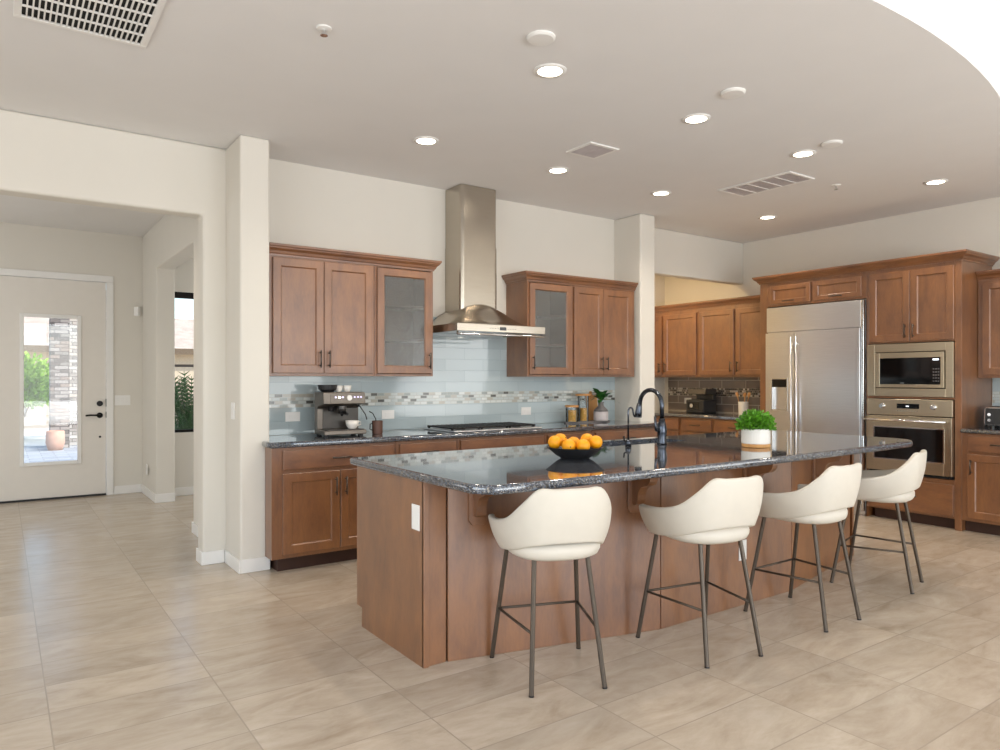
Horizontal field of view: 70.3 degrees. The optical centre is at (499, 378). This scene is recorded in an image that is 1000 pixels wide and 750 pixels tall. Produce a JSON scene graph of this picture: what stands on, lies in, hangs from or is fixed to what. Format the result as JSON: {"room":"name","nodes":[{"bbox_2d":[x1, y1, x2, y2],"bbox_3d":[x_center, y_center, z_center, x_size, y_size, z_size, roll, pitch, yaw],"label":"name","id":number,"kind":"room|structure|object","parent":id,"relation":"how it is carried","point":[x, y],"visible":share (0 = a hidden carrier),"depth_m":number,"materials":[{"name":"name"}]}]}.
{"room":"kitchen","nodes":[
{"label":"kitchen","id":0,"kind":"room"},
{"bbox_2d":[0,222,142,485],"bbox_3d":[-6.028,-0.175,7.344,4.600,3.050,0.150,0,0,-35],"label":"wall","id":1,"kind":"structure","parent":0,"point":[23,247],"depth_m":8.33,"materials":[{"name":"paint"}]},
{"bbox_2d":[0,276,105,503],"bbox_3d":[-5.038,0.115,7.952,1.109,2.470,0.116,0,0,-35],"label":"door","id":2,"kind":"structure","parent":1,"relation":"in","point":[20,297],"depth_m":7.98,"materials":[{"name":"paint"}]},
{"bbox_2d":[0,268,113,494],"bbox_3d":[-5.042,0.075,7.954,1.255,2.550,0.048,0,0,-35],"label":"trim","id":3,"kind":"structure","parent":1,"relation":"attached to","point":[108,280],"depth_m":8.27,"materials":[{"name":"white paint"}]},
{"bbox_2d":[115,395,129,404],"bbox_3d":[-4.445,0.250,8.361,0.165,0.118,0.008,0,0,-35],"label":"light switch","id":4,"kind":"object","parent":1,"relation":"attached to","point":[119,399],"visible":1,"depth_m":8.36,"materials":[{"name":"white plastic"}]},
{"bbox_2d":[114,484,140,493],"bbox_3d":[-4.395,1.302,8.395,0.300,0.095,0.012,0,0,-35],"label":"baseboard","id":5,"kind":"structure","parent":1,"relation":"attached to","point":[136,488],"depth_m":8.38,"materials":[{"name":"white paint"}]},
{"bbox_2d":[0,109,225,560],"bbox_3d":[-3.841,-0.175,4.065,4.400,3.050,0.170,0,0,-35],"label":"wall","id":6,"kind":"structure","parent":0,"point":[43,158],"depth_m":5.04,"materials":[{"name":"paint"}]},
{"bbox_2d":[142,215,197,524],"bbox_3d":[-3.110,-0.175,6.995,0.190,3.050,3.780,0,0,-35],"label":"wall","id":7,"kind":"structure","parent":0,"point":[172,241],"depth_m":7.79,"materials":[{"name":"paint"}]},
{"bbox_2d":[141,484,223,564],"bbox_3d":[-3.135,1.302,6.858,0.389,0.095,3.949,0,0,-35],"label":"baseboard","id":8,"kind":"structure","parent":7,"relation":"attached to","point":[167,497],"depth_m":5.66,"materials":[{"name":"white paint"}]},
{"bbox_2d":[175,257,193,487],"bbox_3d":[-2.657,-0.175,9.045,2.930,3.050,0.150,0,0,-35],"label":"wall","id":9,"kind":"structure","parent":0,"point":[184,274],"depth_m":8.24,"materials":[{"name":"paint"}]},
{"bbox_2d":[175,292,193,432],"bbox_3d":[-3.239,-0.195,8.611,1.380,1.630,0.050,0,0,-35],"label":"window","id":10,"kind":"structure","parent":9,"relation":"in","point":[182,295],"depth_m":8.28,"materials":[{"name":"black metal"}]},
{"bbox_2d":[175,486,193,495],"bbox_3d":[-2.664,1.302,8.941,2.760,0.095,0.012,0,0,-35],"label":"baseboard","id":11,"kind":"structure","parent":9,"relation":"attached to","point":[181,491],"depth_m":8.23,"materials":[{"name":"white paint"}]},
{"bbox_2d":[226,135,268,559],"bbox_3d":[-1.878,-0.175,5.210,0.205,3.050,0.557,0,0,-35],"label":"wall pillar","id":12,"kind":"structure","parent":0,"point":[247,157],"depth_m":5.00,"materials":[{"name":"paint"}]},
{"bbox_2d":[225,550,269,573],"bbox_3d":[-1.827,1.302,5.128,0.217,0.095,0.387,0,0,-35],"label":"baseboard","id":13,"kind":"structure","parent":12,"relation":"attached to","point":[261,563],"depth_m":4.98,"materials":[{"name":"white paint"}]},
{"bbox_2d":[0,0,999,243],"bbox_3d":[-1.269,-1.996,5.944,10.770,0.628,7.919,0,0,-35],"label":"ceiling","id":14,"kind":"structure","parent":0,"point":[910,89],"depth_m":4.27,"materials":[{"name":"paint"}]},
{"bbox_2d":[13,0,166,48],"bbox_3d":[-1.827,-1.694,3.167,0.560,0.012,0.742,0,0,-35],"label":"ceiling vent","id":15,"kind":"object","parent":14,"relation":"in","point":[130,22],"visible":1,"depth_m":3.31,"materials":[{"name":"white metal"}]},
{"bbox_2d":[316,24,331,36],"bbox_3d":[-0.852,-1.681,3.438,0.076,0.036,0.076,0,0,-35],"label":"sprinkler","id":16,"kind":"object","parent":14,"relation":"attached to","point":[323,28],"visible":1,"depth_m":3.43,"materials":[{"name":"white paint"}]},
{"bbox_2d":[413,136,438,144],"bbox_3d":[-0.527,-1.696,5.059,0.184,0.008,0.184,0,0,-35],"label":"recessed light","id":17,"kind":"object","parent":14,"relation":"in","point":[421,140],"visible":1,"depth_m":5.05,"materials":[{"name":"white paint"}]},
{"bbox_2d":[533,63,566,77],"bbox_3d":[0.276,-1.696,3.912,0.184,0.008,0.184,0,0,-35],"label":"recessed light","id":18,"kind":"object","parent":14,"relation":"in","point":[548,70],"visible":1,"depth_m":3.90,"materials":[{"name":"white paint"}]},
{"bbox_2d":[547,167,568,173],"bbox_3d":[0.472,-1.696,5.775,0.184,0.008,0.184,0,0,-35],"label":"recessed light","id":19,"kind":"object","parent":14,"relation":"in","point":[554,170],"visible":1,"depth_m":5.78,"materials":[{"name":"white paint"}]},
{"bbox_2d":[566,141,618,158],"bbox_3d":[0.684,-1.694,5.267,0.285,0.012,0.275,0,0,-35],"label":"ceiling vent","id":20,"kind":"object","parent":14,"relation":"in","point":[592,150],"visible":1,"depth_m":5.25,"materials":[{"name":"white metal"}]},
{"bbox_2d":[682,113,710,123],"bbox_3d":[1.280,-1.696,4.632,0.184,0.008,0.184,0,0,-35],"label":"recessed light","id":21,"kind":"object","parent":14,"relation":"in","point":[698,118],"visible":1,"depth_m":4.62,"materials":[{"name":"white paint"}]},
{"bbox_2d":[718,171,814,196],"bbox_3d":[2.309,-1.694,6.191,0.365,0.012,0.715,0,0,-35],"label":"ceiling vent","id":22,"kind":"object","parent":14,"relation":"in","point":[788,178],"visible":1,"depth_m":6.16,"materials":[{"name":"white metal"}]},
{"bbox_2d":[790,150,815,157],"bbox_3d":[2.285,-1.696,5.352,0.184,0.008,0.184,0,0,-35],"label":"recessed light","id":23,"kind":"object","parent":14,"relation":"in","point":[802,153],"visible":1,"depth_m":5.34,"materials":[{"name":"white paint"}]},
{"bbox_2d":[0,492,999,749],"bbox_3d":[0.539,1.410,3.376,10.770,0.120,14.100,0,0,-35],"label":"floor","id":24,"kind":"structure","parent":0,"point":[114,635],"depth_m":3.40,"materials":[{"name":"tile"}]},
{"bbox_2d":[265,442,394,570],"bbox_3d":[-1.340,0.914,5.375,0.942,0.872,0.648,0,0,-35],"label":"base cabinet","id":25,"kind":"object","parent":24,"relation":"on","point":[311,492],"visible":0.79,"depth_m":5.05,"materials":[{"name":"brown wood"}]},
{"bbox_2d":[395,438,456,453],"bbox_3d":[-0.726,0.914,5.805,0.552,0.872,0.643,0,0,-35],"label":"base cabinet","id":26,"kind":"object","parent":24,"relation":"on","point":[437,445],"visible":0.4,"depth_m":5.56,"materials":[{"name":"brown wood"}]},
{"bbox_2d":[457,433,544,449],"bbox_3d":[-0.127,0.914,6.226,0.905,0.872,0.643,0,0,-35],"label":"base cabinet","id":27,"kind":"object","parent":24,"relation":"on","point":[526,439],"visible":0.16,"depth_m":5.97,"materials":[{"name":"brown wood"}]},
{"bbox_2d":[488,486,610,697],"bbox_3d":[0.240,0.908,3.262,0.540,0.888,0.520,0,0,-15],"label":"bar stool","id":28,"kind":"object","parent":24,"relation":"on","point":[550,524],"visible":1,"depth_m":3.06,"materials":[{"name":"beige leather"}]},
{"bbox_2d":[545,431,591,443],"bbox_3d":[0.474,0.914,6.649,0.560,0.872,0.643,0,0,-35],"label":"base cabinet","id":29,"kind":"object","parent":24,"relation":"on","point":[578,434],"visible":0.12,"depth_m":6.42,"materials":[{"name":"brown wood"}]},
{"bbox_2d":[357,454,853,667],"bbox_3d":[1.084,0.915,4.498,3.737,0.870,1.223,0,0,-35],"label":"kitchen island","id":30,"kind":"object","parent":24,"relation":"on","point":[430,558],"visible":0.46,"depth_m":3.67,"materials":[{"name":"brown wood"}]},
{"bbox_2d":[412,503,419,530],"bbox_3d":[-0.400,0.655,3.365,0.006,0.120,0.073,0,0,-35],"label":"outlet","id":31,"kind":"object","parent":30,"relation":"attached to","point":[415,506],"depth_m":3.36,"materials":[{"name":"white plastic"}]},
{"bbox_2d":[350,430,912,494],"bbox_3d":[1.125,0.457,4.502,3.854,0.042,1.363,0,0,-35],"label":"island countertop","id":32,"kind":"structure","parent":30,"relation":"on","point":[515,469],"depth_m":3.80,"materials":[{"name":"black stone"}]},
{"bbox_2d":[546,445,603,459],"bbox_3d":[0.413,0.404,3.911,0.320,0.064,0.320,0,0,-35],"label":"fruit bowl","id":33,"kind":"object","parent":32,"relation":"on","point":[572,454],"visible":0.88,"depth_m":3.81,"materials":[{"name":"black ceramic"}]},
{"bbox_2d":[548,435,560,447],"bbox_3d":[0.301,0.347,3.911,0.075,0.076,0.075,0,0,-35],"label":"orange","id":34,"kind":"object","parent":33,"relation":"on","point":[554,441],"visible":0.84,"depth_m":3.88,"materials":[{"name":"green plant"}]},
{"bbox_2d":[562,439,574,448],"bbox_3d":[0.373,0.364,3.863,0.074,0.074,0.074,0,0,-43],"label":"orange","id":35,"kind":"object","parent":33,"relation":"in","point":[568,443],"visible":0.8,"depth_m":3.84,"materials":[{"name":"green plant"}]},
{"bbox_2d":[576,439,589,448],"bbox_3d":[0.453,0.364,3.864,0.074,0.075,0.074,0,0,-27],"label":"orange","id":36,"kind":"object","parent":33,"relation":"in","point":[583,443],"visible":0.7,"depth_m":3.84,"materials":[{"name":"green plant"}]},
{"bbox_2d":[589,435,602,448],"bbox_3d":[0.527,0.348,3.912,0.074,0.074,0.074,0,0,20],"label":"orange","id":37,"kind":"object","parent":33,"relation":"on","point":[595,441],"visible":0.9,"depth_m":3.89,"materials":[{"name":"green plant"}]},
{"bbox_2d":[623,407,635,446],"bbox_3d":[0.835,0.307,4.588,0.110,0.256,0.040,0,0,-35],"label":"tap","id":38,"kind":"object","parent":32,"relation":"on","point":[627,441],"visible":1,"depth_m":4.58,"materials":[{"name":"black metal"}]},
{"bbox_2d":[635,388,666,444],"bbox_3d":[1.004,0.247,4.809,0.108,0.376,0.276,0,0,-35],"label":"faucet","id":39,"kind":"object","parent":32,"relation":"on","point":[661,429],"visible":0.99,"depth_m":4.72,"materials":[{"name":"black metal"}]},
{"bbox_2d":[734,409,776,447],"bbox_3d":[1.640,0.309,4.553,0.252,0.253,0.252,0,0,-35],"label":"potted plant","id":40,"kind":"object","parent":32,"relation":"on","point":[756,426],"visible":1,"depth_m":4.49,"materials":[{"name":"green plant"}]},
{"bbox_2d":[739,539,746,560],"bbox_3d":[1.447,1.020,4.233,0.070,0.120,0.006,0,0,-35],"label":"outlet","id":41,"kind":"object","parent":30,"relation":"attached to","point":[744,540],"depth_m":4.24,"materials":[{"name":"white plastic"}]},
{"bbox_2d":[592,427,656,439],"bbox_3d":[1.058,0.914,7.061,0.864,0.872,0.643,0,0,-35],"label":"base cabinet","id":42,"kind":"object","parent":24,"relation":"on","point":[614,434],"visible":0.18,"depth_m":6.82,"materials":[{"name":"brown wood"}]},
{"bbox_2d":[262,420,657,448],"bbox_3d":[-0.135,0.457,6.239,3.947,0.042,0.621,0,0,-35],"label":"countertop","id":43,"kind":"structure","parent":42,"relation":"on","point":[300,440],"depth_m":5.67,"materials":[{"name":"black stone"}]},
{"bbox_2d":[315,392,366,436],"bbox_3d":[-1.212,0.268,5.481,0.360,0.334,0.261,0,0,-35],"label":"espresso machine","id":44,"kind":"object","parent":43,"relation":"on","point":[332,409],"visible":1,"depth_m":5.46,"materials":[{"name":"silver metal"}]},
{"bbox_2d":[318,385,336,391],"bbox_3d":[-1.327,0.072,5.462,0.150,0.054,0.150,0,0,-35],"label":"bowl","id":45,"kind":"object","parent":44,"relation":"on","point":[323,388],"visible":0.96,"depth_m":5.41,"materials":[{"name":"black ceramic"}]},
{"bbox_2d":[321,428,362,430],"bbox_3d":[-1.211,0.387,5.463,0.300,0.006,0.132,0,0,-35],"label":"drip tray","id":46,"kind":"object","parent":44,"relation":"on","point":[322,429],"depth_m":5.43,"materials":[{"name":"silver metal"}]},
{"bbox_2d":[369,420,382,433],"bbox_3d":[-0.982,0.383,5.649,0.099,0.104,0.086,0,0,1],"label":"mug","id":47,"kind":"object","parent":43,"relation":"on","point":[377,426],"visible":1,"depth_m":5.61,"materials":[{"name":"brown ceramic"}]},
{"bbox_2d":[425,422,541,432],"bbox_3d":[-0.141,0.417,6.212,0.910,0.038,0.500,0,0,-35],"label":"cooktop","id":48,"kind":"object","parent":43,"relation":"in","point":[474,427],"visible":1,"depth_m":6.08,"materials":[{"name":"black glass"}]},
{"bbox_2d":[564,420,609,422],"bbox_3d":[0.880,0.429,7.139,0.600,0.012,0.170,0,0,-35],"label":"serving tray","id":49,"kind":"object","parent":43,"relation":"on","point":[589,421],"visible":0.78,"depth_m":7.08,"materials":[{"name":"grey metal"}]},
{"bbox_2d":[565,405,578,421],"bbox_3d":[0.710,0.341,7.007,0.134,0.164,0.134,0,0,-35],"label":"storage jar","id":50,"kind":"object","parent":49,"relation":"on","point":[571,415],"visible":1,"depth_m":6.96,"materials":[{"name":"clear glass"}]},
{"bbox_2d":[575,394,590,420],"bbox_3d":[0.838,0.286,7.146,0.160,0.274,0.160,0,0,-35],"label":"storage jar","id":51,"kind":"object","parent":49,"relation":"on","point":[583,413],"visible":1,"depth_m":7.11,"materials":[{"name":"clear glass"}]},
{"bbox_2d":[591,388,611,420],"bbox_3d":[1.048,0.257,7.228,0.357,0.332,0.163,0,0,-35],"label":"vase","id":52,"kind":"object","parent":49,"relation":"on","point":[600,412],"visible":1,"depth_m":7.16,"materials":[{"name":"grey ceramic"}]},
{"bbox_2d":[585,391,597,419],"bbox_3d":[0.951,0.281,7.351,0.150,0.308,0.071,0,0,-35],"label":"cutting board","id":53,"kind":"object","parent":43,"relation":"on","point":[593,404],"visible":0.44,"depth_m":7.34,"materials":[{"name":"brown wood"}]},
{"bbox_2d":[657,416,680,436],"bbox_3d":[2.260,0.914,9.401,0.698,0.872,0.830,0,0,-35],"label":"base cabinet","id":54,"kind":"object","parent":24,"relation":"on","point":[673,424],"visible":0.12,"depth_m":8.97,"materials":[{"name":"brown wood"}]},
{"bbox_2d":[681,417,713,434],"bbox_3d":[2.644,0.914,8.856,0.698,0.872,0.500,0,0,-35],"label":"base cabinet","id":55,"kind":"object","parent":24,"relation":"on","point":[689,426],"visible":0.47,"depth_m":8.67,"materials":[{"name":"brown wood"}]},
{"bbox_2d":[636,475,762,668],"bbox_3d":[1.029,0.908,3.581,0.540,0.888,0.520,0,0,-25],"label":"bar stool","id":56,"kind":"object","parent":24,"relation":"on","point":[723,511],"visible":1,"depth_m":3.39,"materials":[{"name":"beige leather"}]},
{"bbox_2d":[714,419,740,432],"bbox_3d":[2.971,0.914,8.392,0.698,0.872,0.630,0,0,-35],"label":"base cabinet","id":57,"kind":"object","parent":24,"relation":"on","point":[719,425],"visible":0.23,"depth_m":8.33,"materials":[{"name":"brown wood"}]},
{"bbox_2d":[655,410,740,419],"bbox_3d":[2.595,0.457,8.946,0.675,0.042,1.969,0,0,-35],"label":"countertop","id":58,"kind":"structure","parent":57,"relation":"on","point":[722,416],"depth_m":8.72,"materials":[{"name":"grey stone"}]},
{"bbox_2d":[686,389,715,412],"bbox_3d":[2.587,0.281,9.148,0.275,0.310,0.280,0,0,-35],"label":"coffee maker","id":59,"kind":"object","parent":58,"relation":"on","point":[705,402],"visible":1,"depth_m":9.07,"materials":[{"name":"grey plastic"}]},
{"bbox_2d":[743,463,861,632],"bbox_3d":[1.754,0.908,4.057,0.540,0.888,0.520,0,0,-35],"label":"bar stool","id":60,"kind":"object","parent":24,"relation":"on","point":[826,500],"visible":0.93,"depth_m":3.87,"materials":[{"name":"beige leather"}]},
{"bbox_2d":[766,299,866,515],"bbox_3d":[3.502,0.282,7.588,0.716,2.135,1.085,0,0,-35],"label":"refrigerator","id":61,"kind":"object","parent":24,"relation":"on","point":[816,354],"visible":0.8,"depth_m":7.34,"materials":[{"name":"silver metal"}]},
{"bbox_2d":[760,272,874,515],"bbox_3d":[3.503,0.145,7.641,0.703,2.410,1.200,0,0,-35],"label":"tall cabinet","id":62,"kind":"object","parent":24,"relation":"on","point":[846,287],"visible":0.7,"depth_m":7.51,"materials":[{"name":"brown wood"}]},
{"bbox_2d":[752,249,999,284],"bbox_3d":[3.743,-1.096,7.296,0.707,0.082,2.164,0,0,-35],"label":"crown molding","id":63,"kind":"structure","parent":62,"relation":"on","point":[964,254],"depth_m":6.79,"materials":[{"name":"brown wood"}]},
{"bbox_2d":[830,450,926,593],"bbox_3d":[2.532,0.908,4.725,0.520,0.888,0.540,0,0,39],"label":"bar stool","id":64,"kind":"object","parent":24,"relation":"on","point":[898,485],"visible":0.84,"depth_m":4.53,"materials":[{"name":"beige leather"}]},
{"bbox_2d":[867,260,991,530],"bbox_3d":[4.091,0.145,6.806,0.703,2.410,0.838,0,0,-35],"label":"tall cabinet","id":65,"kind":"object","parent":24,"relation":"on","point":[935,302],"visible":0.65,"depth_m":6.48,"materials":[{"name":"brown wood"}]},
{"bbox_2d":[863,398,954,479],"bbox_3d":[4.007,0.545,6.774,0.628,0.710,0.762,0,0,-35],"label":"wall oven","id":66,"kind":"object","parent":65,"relation":"in","point":[929,423],"visible":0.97,"depth_m":6.57,"materials":[{"name":"silver metal"}]},
{"bbox_2d":[867,342,954,396],"bbox_3d":[4.019,-0.085,6.781,0.520,0.498,0.766,0,0,-35],"label":"microwave","id":67,"kind":"object","parent":65,"relation":"in","point":[905,369],"visible":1,"depth_m":6.61,"materials":[{"name":"silver metal"}]},
{"bbox_2d":[962,433,999,535],"bbox_3d":[4.505,0.914,6.214,0.698,0.872,0.600,0,0,-35],"label":"base cabinet","id":68,"kind":"object","parent":24,"relation":"on","point":[980,452],"visible":0.93,"depth_m":6.16,"materials":[{"name":"brown wood"}]},
{"bbox_3d":[4.938,0.914,5.599,0.698,0.872,0.900,0,0,-35],"label":"base cabinet","id":69,"kind":"object","parent":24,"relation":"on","visible":0},
{"bbox_2d":[960,426,999,434],"bbox_3d":[4.778,0.457,5.846,0.675,0.042,1.516,0,0,-35],"label":"countertop","id":70,"kind":"structure","parent":69,"relation":"on","point":[993,430],"depth_m":6.17,"materials":[{"name":"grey stone"}]},
{"bbox_2d":[984,406,999,427],"bbox_3d":[4.511,0.340,6.326,0.296,0.191,0.270,0,0,-35],"label":"toaster","id":71,"kind":"object","parent":70,"relation":"on","point":[991,413],"visible":1,"depth_m":6.31,"materials":[{"name":"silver metal"}]},
{"bbox_2d":[269,159,742,435],"bbox_3d":[0.543,-0.175,7.201,6.060,3.050,0.150,0,0,-35],"label":"wall","id":72,"kind":"structure","parent":0,"point":[311,206],"depth_m":6.32,"materials":[{"name":"paint"}]},
{"bbox_2d":[285,412,299,421],"bbox_3d":[-1.625,0.296,5.567,0.118,0.075,0.008,0,0,-35],"label":"outlet","id":73,"kind":"object","parent":72,"relation":"attached to","point":[289,416],"visible":1,"depth_m":5.56,"materials":[{"name":"white plastic"}]},
{"bbox_2d":[269,255,373,375],"bbox_3d":[-1.417,-0.467,5.492,0.840,0.890,0.388,0,0,-35],"label":"upper cabinet","id":74,"kind":"object","parent":72,"relation":"attached to","point":[321,312],"visible":0.88,"depth_m":5.34,"materials":[{"name":"brown wood"}]},
{"bbox_2d":[269,242,441,270],"bbox_3d":[-1.178,-0.941,5.661,1.427,0.082,0.383,0,0,-35],"label":"crown molding","id":75,"kind":"structure","parent":74,"relation":"on","point":[278,249],"depth_m":5.47,"materials":[{"name":"brown wood"}]},
{"bbox_2d":[374,265,432,375],"bbox_3d":[-0.856,-0.467,5.887,0.530,0.890,0.388,0,0,-35],"label":"upper cabinet","id":76,"kind":"object","parent":72,"relation":"attached to","point":[403,297],"visible":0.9,"depth_m":5.93,"materials":[{"name":"brown wood"}]},
{"bbox_2d":[385,304,423,311],"bbox_3d":[-0.870,-0.594,5.907,0.492,0.018,0.298,0,0,-35],"label":"shelf","id":77,"kind":"object","parent":76,"relation":"attached to","point":[388,307],"depth_m":5.89,"materials":[{"name":"grey glass"}]},
{"bbox_2d":[385,338,423,342],"bbox_3d":[-0.870,-0.319,5.907,0.492,0.018,0.298,0,0,-35],"label":"shelf","id":78,"kind":"object","parent":76,"relation":"attached to","point":[387,340],"depth_m":5.87,"materials":[{"name":"grey glass"}]},
{"bbox_2d":[269,317,614,434],"bbox_3d":[-0.330,-0.058,6.490,3.798,0.985,0.008,0,0,-35],"label":"backsplash","id":79,"kind":"structure","parent":72,"relation":"attached to","point":[461,363],"depth_m":6.43,"materials":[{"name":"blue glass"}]},
{"bbox_2d":[269,390,614,407],"bbox_3d":[-0.330,0.171,6.489,3.798,0.107,0.009,0,0,-35],"label":"trim","id":80,"kind":"structure","parent":72,"relation":"attached to","point":[410,398],"depth_m":6.38,"materials":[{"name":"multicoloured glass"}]},
{"bbox_2d":[433,184,545,337],"bbox_3d":[-0.133,-1.026,6.202,0.904,1.340,0.702,0,0,-35],"label":"range hood","id":81,"kind":"object","parent":72,"relation":"attached to","point":[470,211],"visible":0.95,"depth_m":6.23,"materials":[{"name":"silver metal"}]},
{"bbox_2d":[506,281,571,376],"bbox_3d":[0.391,-0.467,6.765,0.540,0.890,0.388,0,0,-35],"label":"upper cabinet","id":82,"kind":"object","parent":72,"relation":"attached to","point":[528,303],"visible":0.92,"depth_m":6.74,"materials":[{"name":"brown wood"}]},
{"bbox_2d":[535,314,564,319],"bbox_3d":[0.377,-0.594,6.786,0.502,0.018,0.298,0,0,-35],"label":"shelf","id":83,"kind":"object","parent":82,"relation":"attached to","point":[537,316],"depth_m":6.75,"materials":[{"name":"grey glass"}]},
{"bbox_2d":[535,344,564,347],"bbox_3d":[0.377,-0.319,6.786,0.502,0.018,0.298,0,0,-35],"label":"shelf","id":84,"kind":"object","parent":82,"relation":"attached to","point":[536,345],"depth_m":6.77,"materials":[{"name":"grey glass"}]},
{"bbox_2d":[572,285,633,376],"bbox_3d":[0.957,-0.467,7.164,0.840,0.890,0.388,0,0,-35],"label":"upper cabinet","id":85,"kind":"object","parent":72,"relation":"attached to","point":[602,318],"visible":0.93,"depth_m":7.01,"materials":[{"name":"brown wood"}]},
{"bbox_2d":[502,270,637,290],"bbox_3d":[0.713,-0.941,6.992,1.437,0.082,0.383,0,0,-35],"label":"crown molding","id":86,"kind":"structure","parent":85,"relation":"on","point":[526,275],"depth_m":6.74,"materials":[{"name":"brown wood"}]},
{"bbox_2d":[614,214,654,421],"bbox_3d":[1.374,-0.175,7.560,0.218,3.050,0.540,0,0,-35],"label":"wall pillar","id":87,"kind":"structure","parent":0,"point":[634,236],"depth_m":7.36,"materials":[{"name":"paint"}]},
{"bbox_2d":[655,275,664,410],"bbox_3d":[0.889,-0.175,9.133,3.270,3.050,0.290,0,0,-35],"label":"wall","id":88,"kind":"structure","parent":0,"point":[659,280],"depth_m":9.89,"materials":[{"name":"paint"}]},
{"bbox_2d":[665,197,999,413],"bbox_3d":[5.572,-0.480,5.453,0.150,3.660,11.700,0,0,-35],"label":"wall","id":89,"kind":"structure","parent":0,"point":[975,225],"depth_m":7.68,"materials":[{"name":"paint"}]},
{"bbox_2d":[655,309,698,376],"bbox_3d":[2.404,-0.467,9.493,0.378,0.890,0.845,0,0,-35],"label":"upper cabinet","id":90,"kind":"object","parent":89,"relation":"attached to","point":[676,332],"visible":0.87,"depth_m":9.34,"materials":[{"name":"brown wood"}]},
{"bbox_2d":[668,377,759,412],"bbox_3d":[2.890,0.193,9.123,0.008,0.485,1.890,0,0,-35],"label":"backsplash","id":91,"kind":"structure","parent":89,"relation":"attached to","point":[724,404],"depth_m":9.19,"materials":[{"name":"beige tile"}]},
{"bbox_2d":[668,387,759,396],"bbox_3d":[2.890,0.171,9.123,0.009,0.107,1.890,0,0,-35],"label":"trim","id":92,"kind":"structure","parent":89,"relation":"attached to","point":[729,392],"depth_m":9.11,"materials":[{"name":"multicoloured tile"}]},
{"bbox_2d":[699,302,759,376],"bbox_3d":[2.970,-0.467,8.688,0.378,0.890,1.120,0,0,-35],"label":"upper cabinet","id":93,"kind":"object","parent":89,"relation":"attached to","point":[729,336],"visible":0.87,"depth_m":8.67,"materials":[{"name":"brown wood"}]},
{"bbox_2d":[655,295,759,312],"bbox_3d":[2.596,-0.941,8.944,0.055,0.082,1.965,0,0,-35],"label":"crown molding","id":94,"kind":"structure","parent":93,"relation":"on","point":[755,298],"depth_m":8.89,"materials":[{"name":"brown wood"}]},
{"bbox_2d":[978,279,999,377],"bbox_3d":[4.649,-0.460,6.304,0.378,0.900,0.620,0,0,-35],"label":"upper cabinet","id":95,"kind":"object","parent":89,"relation":"attached to","point":[988,290],"visible":1,"depth_m":6.39,"materials":[{"name":"brown wood"}]},
{"bbox_2d":[993,378,999,405],"bbox_3d":[5.137,0.193,5.933,0.008,0.485,1.785,0,0,-35],"label":"trim","id":96,"kind":"structure","parent":89,"relation":"attached to","point":[996,381],"depth_m":6.63,"materials":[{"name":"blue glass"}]},
{"bbox_3d":[5.059,-0.460,5.722,0.378,0.900,0.800,0,0,-35],"label":"upper cabinet","id":97,"kind":"object","parent":89,"relation":"attached to","visible":0},
{"bbox_2d":[975,269,999,280],"bbox_3d":[4.750,-0.936,5.886,0.055,0.082,1.420,0,0,-35],"label":"crown molding","id":98,"kind":"structure","parent":97,"relation":"on","point":[995,273],"depth_m":6.39,"materials":[{"name":"brown wood"}]},
{"label":"outside","id":99,"kind":"structure","parent":0,"visible":0},
{"bbox_2d":[24,428,48,446],"bbox_3d":[-10.698,1.360,16.928,26.000,0.020,6.000,0,0,-35],"label":"driveway","id":100,"kind":"structure","parent":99,"point":[32,437],"depth_m":16.39,"materials":[{"name":"concrete"}]},
{"bbox_2d":[24,350,48,417],"bbox_3d":[-10.638,0.346,15.753,1.876,2.024,1.567,0,0,-35],"label":"shrub","id":101,"kind":"object","parent":100,"relation":"on","point":[36,383],"visible":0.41,"depth_m":15.63,"materials":[{"name":"green plant"}]},
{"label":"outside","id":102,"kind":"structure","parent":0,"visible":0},
{"bbox_2d":[24,416,176,428],"bbox_3d":[-15.938,1.560,31.315,70.000,0.380,50.440,0,0,-35],"label":"ground","id":103,"kind":"structure","parent":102,"point":[30,422],"depth_m":22.36,"materials":[{"name":"beige concrete"}]},
{"bbox_2d":[24,317,193,415],"bbox_3d":[-16.876,-0.700,30.911,25.200,4.100,9.220,0,0,-35],"label":"neighbor house","id":104,"kind":"structure","parent":103,"relation":"on","point":[36,329],"depth_m":28.25,"materials":[{"name":"tile"}]},
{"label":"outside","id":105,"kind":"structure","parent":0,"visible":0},
{"bbox_2d":[24,445,76,462],"bbox_3d":[-6.011,1.360,12.009,12.000,0.020,7.440,0,0,-35],"label":"paving","id":106,"kind":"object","parent":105,"point":[32,454],"depth_m":12.70,"materials":[{"name":"grey stone"}]},
{"bbox_2d":[45,430,64,450],"bbox_3d":[-8.452,1.165,13.495,0.320,0.370,0.320,0,0,-35],"label":"terracotta planter","id":107,"kind":"object","parent":106,"relation":"on","point":[55,439],"visible":1,"depth_m":13.38,"materials":[{"name":"orange ceramic"}]},
{"bbox_2d":[49,318,69,447],"bbox_3d":[-8.730,-0.350,14.064,0.320,3.400,0.450,0,0,-35],"label":"stone column","id":108,"kind":"structure","parent":106,"relation":"on","point":[59,328],"depth_m":13.88,"materials":[{"name":"grey stone"}]},
{"bbox_2d":[70,319,76,445],"bbox_3d":[-8.398,-0.250,14.817,1.070,3.200,0.300,0,0,-35],"label":"stone wall","id":109,"kind":"structure","parent":106,"relation":"on","point":[73,322],"depth_m":14.44,"materials":[{"name":"grey stone"}]},
{"bbox_2d":[175,371,193,429],"bbox_3d":[-3.960,0.584,9.128,1.054,1.571,0.545,0,0,-35],"label":"plant","id":110,"kind":"object","parent":106,"relation":"on","point":[184,412],"visible":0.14,"depth_m":9.04,"materials":[{"name":"green plant"}]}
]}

